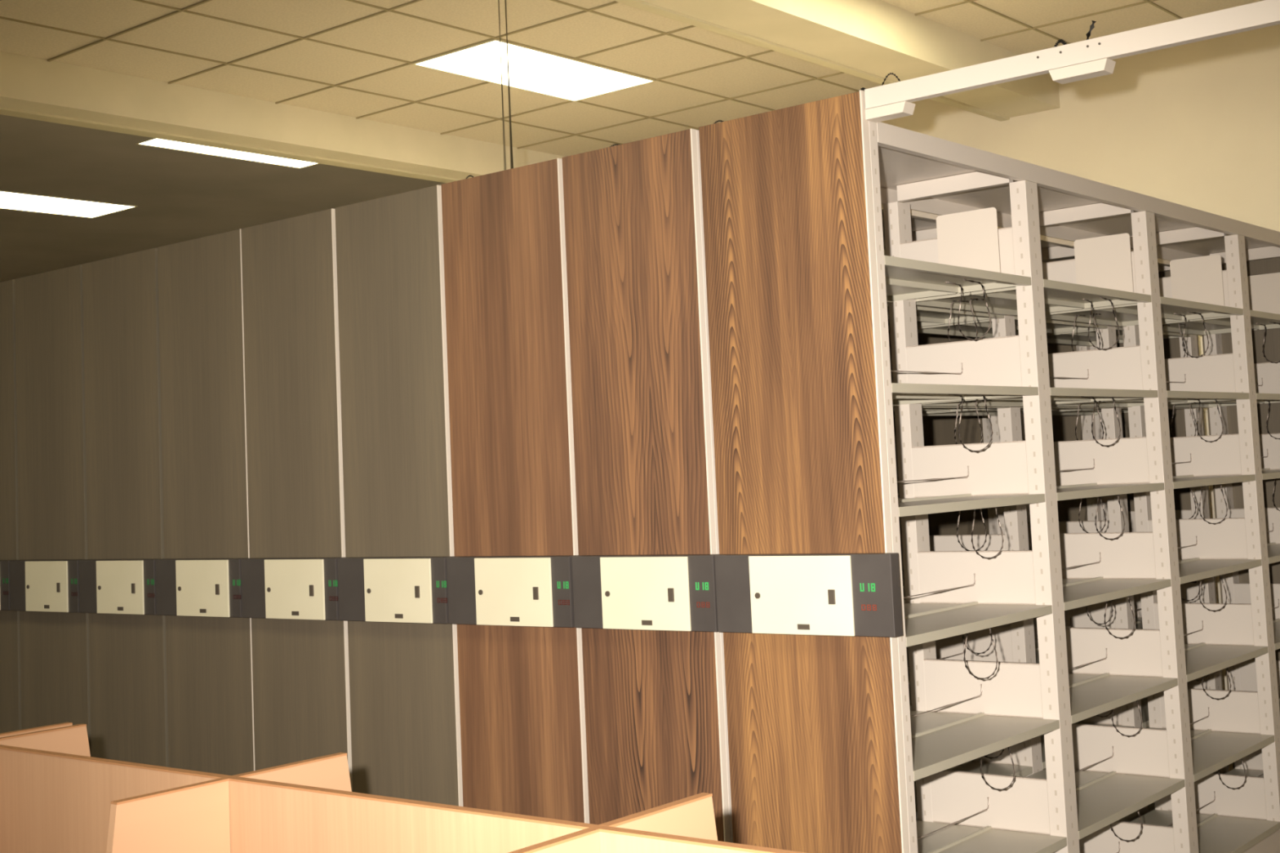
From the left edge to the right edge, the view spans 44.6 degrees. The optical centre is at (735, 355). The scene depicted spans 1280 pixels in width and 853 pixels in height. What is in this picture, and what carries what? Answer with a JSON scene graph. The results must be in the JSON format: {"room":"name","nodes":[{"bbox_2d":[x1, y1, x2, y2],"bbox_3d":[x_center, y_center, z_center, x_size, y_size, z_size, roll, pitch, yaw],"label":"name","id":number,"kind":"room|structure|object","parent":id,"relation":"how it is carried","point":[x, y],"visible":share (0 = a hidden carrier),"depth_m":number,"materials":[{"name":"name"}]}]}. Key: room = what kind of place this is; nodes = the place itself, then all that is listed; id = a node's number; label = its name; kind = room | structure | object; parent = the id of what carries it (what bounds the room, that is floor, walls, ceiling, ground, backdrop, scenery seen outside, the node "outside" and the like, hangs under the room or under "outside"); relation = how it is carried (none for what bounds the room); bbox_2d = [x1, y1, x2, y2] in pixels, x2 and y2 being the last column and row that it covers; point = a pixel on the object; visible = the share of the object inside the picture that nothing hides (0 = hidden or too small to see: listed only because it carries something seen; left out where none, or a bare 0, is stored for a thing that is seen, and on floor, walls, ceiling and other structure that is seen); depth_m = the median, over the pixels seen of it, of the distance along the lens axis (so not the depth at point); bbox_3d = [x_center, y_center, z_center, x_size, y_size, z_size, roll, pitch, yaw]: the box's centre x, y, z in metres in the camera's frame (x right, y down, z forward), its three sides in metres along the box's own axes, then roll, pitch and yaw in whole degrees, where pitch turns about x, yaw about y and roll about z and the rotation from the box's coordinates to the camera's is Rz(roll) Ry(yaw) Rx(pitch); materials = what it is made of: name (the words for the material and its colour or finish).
{"room":"archive storage room","nodes":[
{"label":"archive storage room","id":0,"kind":"room"},
{"bbox_2d":[0,0,1263,282],"bbox_3d":[-3.886,-1.536,6.689,16.300,0.142,10.142,-6,-5,37],"label":"ceiling","id":1,"kind":"structure","parent":0,"point":[391,34],"depth_m":8.40,"materials":[{"name":"tile"}]},
{"bbox_2d":[0,190,137,217],"bbox_3d":[-4.977,-1.084,11.087,0.610,0.011,1.205,-6,-5,37],"label":"recessed light","id":2,"kind":"object","parent":1,"relation":"in","point":[10,200],"visible":1,"depth_m":11.20,"materials":[{"name":"white plastic"}]},
{"bbox_2d":[135,137,319,168],"bbox_3d":[-3.007,-1.287,9.660,0.610,0.011,1.195,-6,-5,37],"label":"recessed light","id":3,"kind":"object","parent":1,"relation":"in","point":[153,142],"visible":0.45,"depth_m":9.75,"materials":[{"name":"white plastic"}]},
{"bbox_2d":[0,50,564,179],"bbox_3d":[-4.025,-1.347,6.790,0.187,0.218,10.142,-6,-5,37],"label":"beam","id":4,"kind":"structure","parent":1,"relation":"attached to","point":[28,83],"depth_m":8.40,"materials":[{"name":"paint"}]},
{"bbox_2d":[411,39,656,101],"bbox_3d":[-1.038,-1.492,8.198,0.612,0.011,1.199,-6,-5,37],"label":"recessed light","id":5,"kind":"object","parent":1,"relation":"in","point":[530,69],"visible":1,"depth_m":8.15,"materials":[{"name":"white plastic"}]},
{"bbox_2d":[0,0,1182,148],"bbox_3d":[-0.695,-1.806,4.244,8.243,0.010,10.142,-6,-5,37],"label":"grid","id":6,"kind":"object","parent":1,"relation":"attached to","point":[184,9],"visible":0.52,"depth_m":7.76,"materials":[{"name":"beige"}]},
{"bbox_2d":[641,0,1060,117],"bbox_3d":[-1.404,-1.625,4.783,0.313,0.218,10.142,-6,-5,37],"label":"beam","id":7,"kind":"structure","parent":1,"relation":"attached to","point":[878,37],"depth_m":7.32,"materials":[{"name":"paint"}]},
{"bbox_2d":[497,0,513,169],"bbox_3d":[-0.795,-1.094,5.341,0.044,1.236,0.013,-6,-5,37],"label":"conduit","id":8,"kind":"object","parent":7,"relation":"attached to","point":[509,108],"visible":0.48,"depth_m":5.32,"materials":[{"name":"beige metal"}]},
{"bbox_2d":[880,24,1279,764],"bbox_3d":[-0.656,0.490,10.627,16.300,3.912,0.150,-6,-5,37],"label":"wall","id":9,"kind":"structure","parent":0,"point":[1196,125],"depth_m":8.29,"materials":[{"name":"paint"}]},
{"bbox_2d":[0,106,460,182],"bbox_3d":[-4.142,-1.328,6.879,0.110,0.230,10.142,-6,-5,37],"label":"trim","id":10,"kind":"structure","parent":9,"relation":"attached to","point":[3,110],"depth_m":8.50,"materials":[{"name":"beige"}]},
{"bbox_2d":[613,0,1009,121],"bbox_3d":[-1.552,-1.603,4.896,0.060,0.230,10.142,-6,-5,37],"label":"trim","id":11,"kind":"structure","parent":9,"relation":"attached to","point":[640,4],"depth_m":7.15,"materials":[{"name":"beige"}]},
{"bbox_2d":[1228,764,1233,771],"bbox_3d":[-3.695,2.340,6.402,16.300,0.100,10.142,-6,-5,37],"label":"floor","id":12,"kind":"structure","parent":0,"point":[1230,766],"depth_m":7.91,"materials":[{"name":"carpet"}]},
{"bbox_2d":[0,279,21,733],"bbox_3d":[-2.127,1.043,8.252,0.553,2.603,3.833,-6,-5,37],"label":"carriage","id":13,"kind":"object","parent":12,"relation":"on","point":[10,640],"visible":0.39,"depth_m":6.69,"materials":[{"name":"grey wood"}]},
{"bbox_2d":[0,722,72,737],"bbox_3d":[-2.784,1.514,4.266,2.748,1.080,1.100,-6,-5,37],"label":"study carrel","id":14,"kind":"object","parent":12,"relation":"on","point":[65,724],"visible":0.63,"depth_m":3.61,"materials":[{"name":"brown wood"}]},
{"bbox_2d":[9,264,91,756],"bbox_3d":[-1.696,0.998,7.923,0.553,2.603,3.833,-6,-5,37],"label":"carriage","id":15,"kind":"object","parent":12,"relation":"on","point":[52,518],"visible":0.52,"depth_m":6.47,"materials":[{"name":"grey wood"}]},
{"bbox_2d":[78,248,168,767],"bbox_3d":[-1.266,0.952,7.593,0.554,2.603,3.833,-6,-5,37],"label":"carriage","id":16,"kind":"object","parent":12,"relation":"on","point":[127,649],"visible":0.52,"depth_m":6.13,"materials":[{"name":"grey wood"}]},
{"bbox_2d":[155,228,254,775],"bbox_3d":[-0.833,0.906,7.262,0.559,2.603,3.833,-6,-5,37],"label":"carriage","id":17,"kind":"object","parent":12,"relation":"on","point":[209,646],"visible":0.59,"depth_m":5.80,"materials":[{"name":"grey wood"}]},
{"bbox_2d":[240,208,352,791],"bbox_3d":[-0.402,0.860,6.932,0.561,2.603,3.833,-6,-5,37],"label":"carriage","id":18,"kind":"object","parent":12,"relation":"on","point":[300,669],"visible":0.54,"depth_m":5.48,"materials":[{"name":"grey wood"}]},
{"bbox_2d":[0,724,804,852],"bbox_3d":[-0.548,1.277,2.554,2.820,1.080,1.100,-6,-5,37],"label":"study carrel","id":19,"kind":"object","parent":12,"relation":"on","point":[55,797],"visible":1,"depth_m":2.76,"materials":[{"name":"brown wood"}]},
{"bbox_2d":[334,185,1003,806],"bbox_3d":[0.028,0.815,6.603,0.559,2.603,3.833,-6,-5,37],"label":"carriage","id":20,"kind":"object","parent":12,"relation":"on","point":[405,717],"visible":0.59,"depth_m":5.15,"materials":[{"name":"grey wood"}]},
{"bbox_2d":[440,158,1101,823],"bbox_3d":[0.456,0.769,6.275,0.553,2.603,3.833,-6,-5,37],"label":"carriage","id":21,"kind":"object","parent":12,"relation":"on","point":[510,580],"visible":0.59,"depth_m":4.82,"materials":[{"name":"brown wood"}]},
{"bbox_2d":[562,128,1229,843],"bbox_3d":[0.886,0.724,5.946,0.553,2.603,3.833,-6,-5,37],"label":"carriage","id":22,"kind":"object","parent":12,"relation":"on","point":[645,596],"visible":0.29,"depth_m":4.54,"materials":[{"name":"brown wood"}]},
{"bbox_2d":[698,89,1279,852],"bbox_3d":[1.325,0.677,5.610,0.590,2.603,3.833,-6,-5,37],"label":"carriage","id":23,"kind":"object","parent":12,"relation":"on","point":[828,750],"visible":0.98,"depth_m":4.76,"materials":[{"name":"brown wood"}]},
{"bbox_2d":[947,297,984,342],"bbox_3d":[0.783,-0.100,5.199,0.116,0.179,0.103,-6,-5,38],"label":"support","id":24,"kind":"object","parent":23,"relation":"attached to","point":[951,304],"visible":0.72,"depth_m":5.19,"materials":[{"name":"silver metal"}]},
{"bbox_2d":[945,279,991,340],"bbox_3d":[0.692,-0.134,4.676,0.116,0.179,0.103,-6,-5,39],"label":"support","id":25,"kind":"object","parent":23,"relation":"attached to","point":[946,282],"visible":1,"depth_m":4.69,"materials":[{"name":"silver metal"}]},
{"bbox_2d":[936,207,1000,272],"bbox_3d":[0.695,-0.338,4.794,0.212,0.222,0.092,-6,-5,37],"label":"bookend","id":26,"kind":"object","parent":23,"relation":"on","point":[966,239],"visible":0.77,"depth_m":4.82,"materials":[{"name":"beige metal"}]},
{"bbox_2d":[948,394,993,452],"bbox_3d":[0.692,0.201,4.632,0.116,0.179,0.103,-6,-5,34],"label":"support","id":27,"kind":"object","parent":23,"relation":"attached to","point":[961,396],"visible":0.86,"depth_m":4.66,"materials":[{"name":"silver metal"}]},
{"bbox_2d":[956,508,986,551],"bbox_3d":[0.806,0.559,5.152,0.116,0.179,0.103,-6,-5,39],"label":"support","id":28,"kind":"object","parent":23,"relation":"attached to","point":[980,510],"visible":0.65,"depth_m":5.09,"materials":[{"name":"silver metal"}]},
{"bbox_2d":[954,400,991,444],"bbox_3d":[0.806,0.237,5.203,0.116,0.179,0.103,-7,-6,44],"label":"support","id":29,"kind":"object","parent":23,"relation":"attached to","point":[976,401],"visible":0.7,"depth_m":5.20,"materials":[{"name":"silver metal"}]},
{"bbox_2d":[962,627,991,654],"bbox_3d":[0.824,0.894,5.145,0.116,0.179,0.103,-6,-6,40],"label":"support","id":30,"kind":"object","parent":23,"relation":"attached to","point":[988,649],"visible":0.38,"depth_m":5.10,"materials":[{"name":"silver metal"}]},
{"bbox_2d":[963,627,998,679],"bbox_3d":[0.680,0.852,4.485,0.116,0.179,0.103,-6,-6,40],"label":"support","id":31,"kind":"object","parent":23,"relation":"attached to","point":[991,635],"visible":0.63,"depth_m":4.50,"materials":[{"name":"silver metal"}]},
{"bbox_2d":[971,506,1004,559],"bbox_3d":[0.730,0.528,4.679,0.116,0.179,0.103,-7,-6,41],"label":"support","id":32,"kind":"object","parent":23,"relation":"attached to","point":[997,514],"visible":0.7,"depth_m":4.70,"materials":[{"name":"silver metal"}]},
{"bbox_2d":[984,748,1004,759],"bbox_3d":[0.866,1.233,5.131,0.116,0.179,0.103,-7,-6,43],"label":"support","id":33,"kind":"object","parent":23,"relation":"attached to","point":[1003,749],"visible":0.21,"depth_m":5.07,"materials":[{"name":"silver metal"}]},
{"bbox_2d":[979,746,1015,791],"bbox_3d":[0.746,1.197,4.567,0.116,0.179,0.103,-6,-5,36],"label":"support","id":34,"kind":"object","parent":23,"relation":"attached to","point":[1011,756],"visible":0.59,"depth_m":4.59,"materials":[{"name":"silver metal"}]},
{"bbox_2d":[1071,313,1100,351],"bbox_3d":[1.358,-0.072,5.964,0.116,0.179,0.103,-5,-5,31],"label":"support","id":35,"kind":"object","parent":23,"relation":"attached to","point":[1093,313],"visible":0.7,"depth_m":5.94,"materials":[{"name":"silver metal"}]},
{"bbox_2d":[1075,401,1105,440],"bbox_3d":[1.371,0.265,5.950,0.116,0.179,0.103,-6,-5,34],"label":"support","id":36,"kind":"object","parent":23,"relation":"attached to","point":[1096,402],"visible":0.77,"depth_m":5.93,"materials":[{"name":"silver metal"}]},
{"bbox_2d":[1078,496,1106,533],"bbox_3d":[1.367,0.584,5.865,0.116,0.179,0.103,-7,-6,42],"label":"support","id":37,"kind":"object","parent":23,"relation":"attached to","point":[1100,496],"visible":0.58,"depth_m":5.80,"materials":[{"name":"silver metal"}]},
{"bbox_2d":[1085,600,1113,625],"bbox_3d":[1.391,0.917,5.839,0.116,0.179,0.103,-7,-6,44],"label":"support","id":38,"kind":"object","parent":23,"relation":"attached to","point":[1110,600],"visible":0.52,"depth_m":5.78,"materials":[{"name":"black metal"}]},
{"bbox_2d":[1082,296,1119,350],"bbox_3d":[1.262,-0.108,5.404,0.116,0.179,0.103,-5,-5,32],"label":"support","id":39,"kind":"object","parent":23,"relation":"attached to","point":[1090,341],"visible":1,"depth_m":5.43,"materials":[{"name":"silver metal"}]},
{"bbox_2d":[1080,396,1121,446],"bbox_3d":[1.256,0.228,5.379,0.116,0.179,0.103,-7,-6,42],"label":"support","id":40,"kind":"object","parent":23,"relation":"attached to","point":[1119,436],"visible":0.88,"depth_m":5.40,"materials":[{"name":"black metal"}]},
{"bbox_2d":[1073,232,1133,292],"bbox_3d":[1.282,-0.314,5.502,0.212,0.222,0.092,-6,-5,37],"label":"bookend","id":41,"kind":"object","parent":23,"relation":"on","point":[1104,261],"visible":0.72,"depth_m":5.53,"materials":[{"name":"beige metal"}]},
{"bbox_2d":[1095,708,1114,717],"bbox_3d":[1.390,1.259,5.822,0.116,0.179,0.103,-7,-6,43],"label":"support","id":42,"kind":"object","parent":23,"relation":"attached to","point":[1113,708],"visible":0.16,"depth_m":5.77,"materials":[{"name":"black metal"}]},
{"bbox_2d":[1094,494,1125,540],"bbox_3d":[1.271,0.553,5.378,0.116,0.179,0.103,-6,-6,40],"label":"support","id":43,"kind":"object","parent":23,"relation":"attached to","point":[1100,535],"visible":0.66,"depth_m":5.41,"materials":[{"name":"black metal"}]},
{"bbox_2d":[1103,595,1135,639],"bbox_3d":[1.287,0.883,5.305,0.116,0.179,0.103,-6,-5,39],"label":"support","id":44,"kind":"object","parent":23,"relation":"attached to","point":[1104,622],"visible":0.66,"depth_m":5.33,"materials":[{"name":"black metal"}]},
{"bbox_2d":[1110,810,1142,841],"bbox_3d":[1.304,1.568,5.271,0.116,0.179,0.103,-6,-5,34],"label":"support","id":45,"kind":"object","parent":23,"relation":"attached to","point":[1112,830],"visible":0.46,"depth_m":5.29,"materials":[{"name":"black metal"}]},
{"bbox_2d":[1111,700,1142,737],"bbox_3d":[1.318,1.226,5.331,0.116,0.179,0.103,-6,-6,40],"label":"support","id":46,"kind":"object","parent":23,"relation":"attached to","point":[1136,700],"visible":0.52,"depth_m":5.35,"materials":[{"name":"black metal"}]},
{"bbox_2d":[1162,323,1186,357],"bbox_3d":[1.880,-0.046,6.653,0.116,0.179,0.103,-5,-5,30],"label":"support","id":47,"kind":"object","parent":23,"relation":"attached to","point":[1179,323],"visible":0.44,"depth_m":6.59,"materials":[{"name":"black metal"}]},
{"bbox_2d":[1170,402,1197,437],"bbox_3d":[1.940,0.291,6.679,0.116,0.179,0.103,-6,-5,38],"label":"support","id":48,"kind":"object","parent":23,"relation":"attached to","point":[1193,402],"visible":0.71,"depth_m":6.67,"materials":[{"name":"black metal"}]},
{"bbox_2d":[1175,487,1196,519],"bbox_3d":[1.912,0.612,6.605,0.116,0.179,0.103,-5,-5,32],"label":"support","id":49,"kind":"object","parent":23,"relation":"attached to","point":[1190,487],"visible":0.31,"depth_m":6.54,"materials":[{"name":"silver metal"}]},
{"bbox_2d":[1181,580,1199,601],"bbox_3d":[1.930,0.946,6.578,0.116,0.179,0.103,-7,-6,41],"label":"support","id":50,"kind":"object","parent":23,"relation":"attached to","point":[1197,580],"visible":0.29,"depth_m":6.52,"materials":[{"name":"silver metal"}]},
{"bbox_2d":[1173,311,1208,357],"bbox_3d":[1.793,-0.080,6.146,0.116,0.179,0.103,-7,-6,44],"label":"support","id":51,"kind":"object","parent":23,"relation":"attached to","point":[1188,311],"visible":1,"depth_m":6.16,"materials":[{"name":"silver metal"}]},
{"bbox_2d":[1169,254,1224,306],"bbox_3d":[1.834,-0.287,6.238,0.212,0.222,0.092,-6,-5,37],"label":"bookend","id":52,"kind":"object","parent":23,"relation":"on","point":[1197,279],"visible":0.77,"depth_m":6.27,"materials":[{"name":"beige metal"}]},
{"bbox_2d":[1187,398,1223,442],"bbox_3d":[1.850,0.256,6.147,0.116,0.179,0.103,-7,-6,44],"label":"support","id":53,"kind":"object","parent":23,"relation":"attached to","point":[1188,398],"visible":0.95,"depth_m":6.17,"materials":[{"name":"silver metal"}]},
{"bbox_2d":[1198,574,1226,611],"bbox_3d":[1.833,0.911,6.042,0.116,0.179,0.103,-6,-5,39],"label":"support","id":54,"kind":"object","parent":23,"relation":"attached to","point":[1220,575],"visible":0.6,"depth_m":6.06,"materials":[{"name":"silver metal"}]},
{"bbox_2d":[1199,484,1227,524],"bbox_3d":[1.863,0.579,6.123,0.116,0.179,0.103,-6,-5,36],"label":"support","id":55,"kind":"object","parent":23,"relation":"attached to","point":[1220,484],"visible":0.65,"depth_m":6.15,"materials":[{"name":"silver metal"}]},
{"bbox_2d":[1201,667,1231,700],"bbox_3d":[1.846,1.251,6.024,0.116,0.179,0.103,-6,-5,33],"label":"support","id":56,"kind":"object","parent":23,"relation":"attached to","point":[1226,668],"visible":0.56,"depth_m":6.05,"materials":[{"name":"silver metal"}]},
{"bbox_2d":[1217,758,1246,789],"bbox_3d":[1.894,1.594,6.003,0.116,0.179,0.103,-7,-6,41],"label":"support","id":57,"kind":"object","parent":23,"relation":"attached to","point":[1241,758],"visible":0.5,"depth_m":6.01,"materials":[{"name":"silver metal"}]},
{"bbox_2d":[1247,272,1279,314],"bbox_3d":[2.388,-0.259,6.972,0.212,0.222,0.092,-6,-5,37],"label":"bookend","id":58,"kind":"object","parent":23,"relation":"on","point":[1264,290],"visible":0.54,"depth_m":7.03,"materials":[{"name":"beige metal"}]},
{"bbox_2d":[1255,321,1279,363],"bbox_3d":[2.350,-0.055,6.846,0.116,0.179,0.103,-7,-6,44],"label":"support","id":59,"kind":"object","parent":23,"relation":"attached to","point":[1268,322],"visible":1,"depth_m":6.91,"materials":[{"name":"silver metal"}]},
{"bbox_2d":[1263,400,1279,439],"bbox_3d":[2.381,0.282,6.853,0.116,0.179,0.103,-6,-5,34],"label":"support","id":60,"kind":"object","parent":23,"relation":"attached to","point":[1264,400],"visible":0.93,"depth_m":6.92,"materials":[{"name":"silver metal"}]},
{"bbox_2d":[1272,478,1279,511],"bbox_3d":[2.387,0.605,6.824,0.116,0.179,0.103,-7,-6,44],"label":"support","id":61,"kind":"object","parent":23,"relation":"attached to","point":[1275,478],"visible":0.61,"depth_m":6.89,"materials":[{"name":"silver metal"}]},
{"bbox_3d":[2.714,-0.348,1.568,0.150,3.912,10.142,-6,-5,37],"label":"wall","id":62,"kind":"structure","parent":0,"visible":0},
{"bbox_2d":[864,0,1279,122],"bbox_3d":[1.657,-0.794,3.092,3.295,0.082,0.050,-6,-5,37],"label":"rail","id":63,"kind":"object","parent":62,"relation":"attached to","point":[1265,13],"depth_m":3.72,"materials":[{"name":"beige metal"}]},
{"bbox_2d":[881,72,900,85],"bbox_3d":[0.405,-0.720,4.051,0.065,0.034,0.006,-6,-5,37],"label":"cable","id":64,"kind":"object","parent":63,"relation":"on","point":[890,73],"visible":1,"depth_m":4.05,"materials":[{"name":"grey plastic"}]},
{"bbox_2d":[1053,38,1067,47],"bbox_3d":[0.785,-0.754,3.760,0.038,0.022,0.010,-6,-5,37],"label":"cable","id":65,"kind":"object","parent":63,"relation":"on","point":[1061,41],"visible":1,"depth_m":3.76,"materials":[{"name":"grey plastic"}]},
{"bbox_2d":[1085,20,1096,39],"bbox_3d":[0.848,-0.774,3.712,0.031,0.048,0.012,-6,-5,37],"label":"cable","id":66,"kind":"object","parent":63,"relation":"on","point":[1091,26],"visible":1,"depth_m":3.71,"materials":[{"name":"grey plastic"}]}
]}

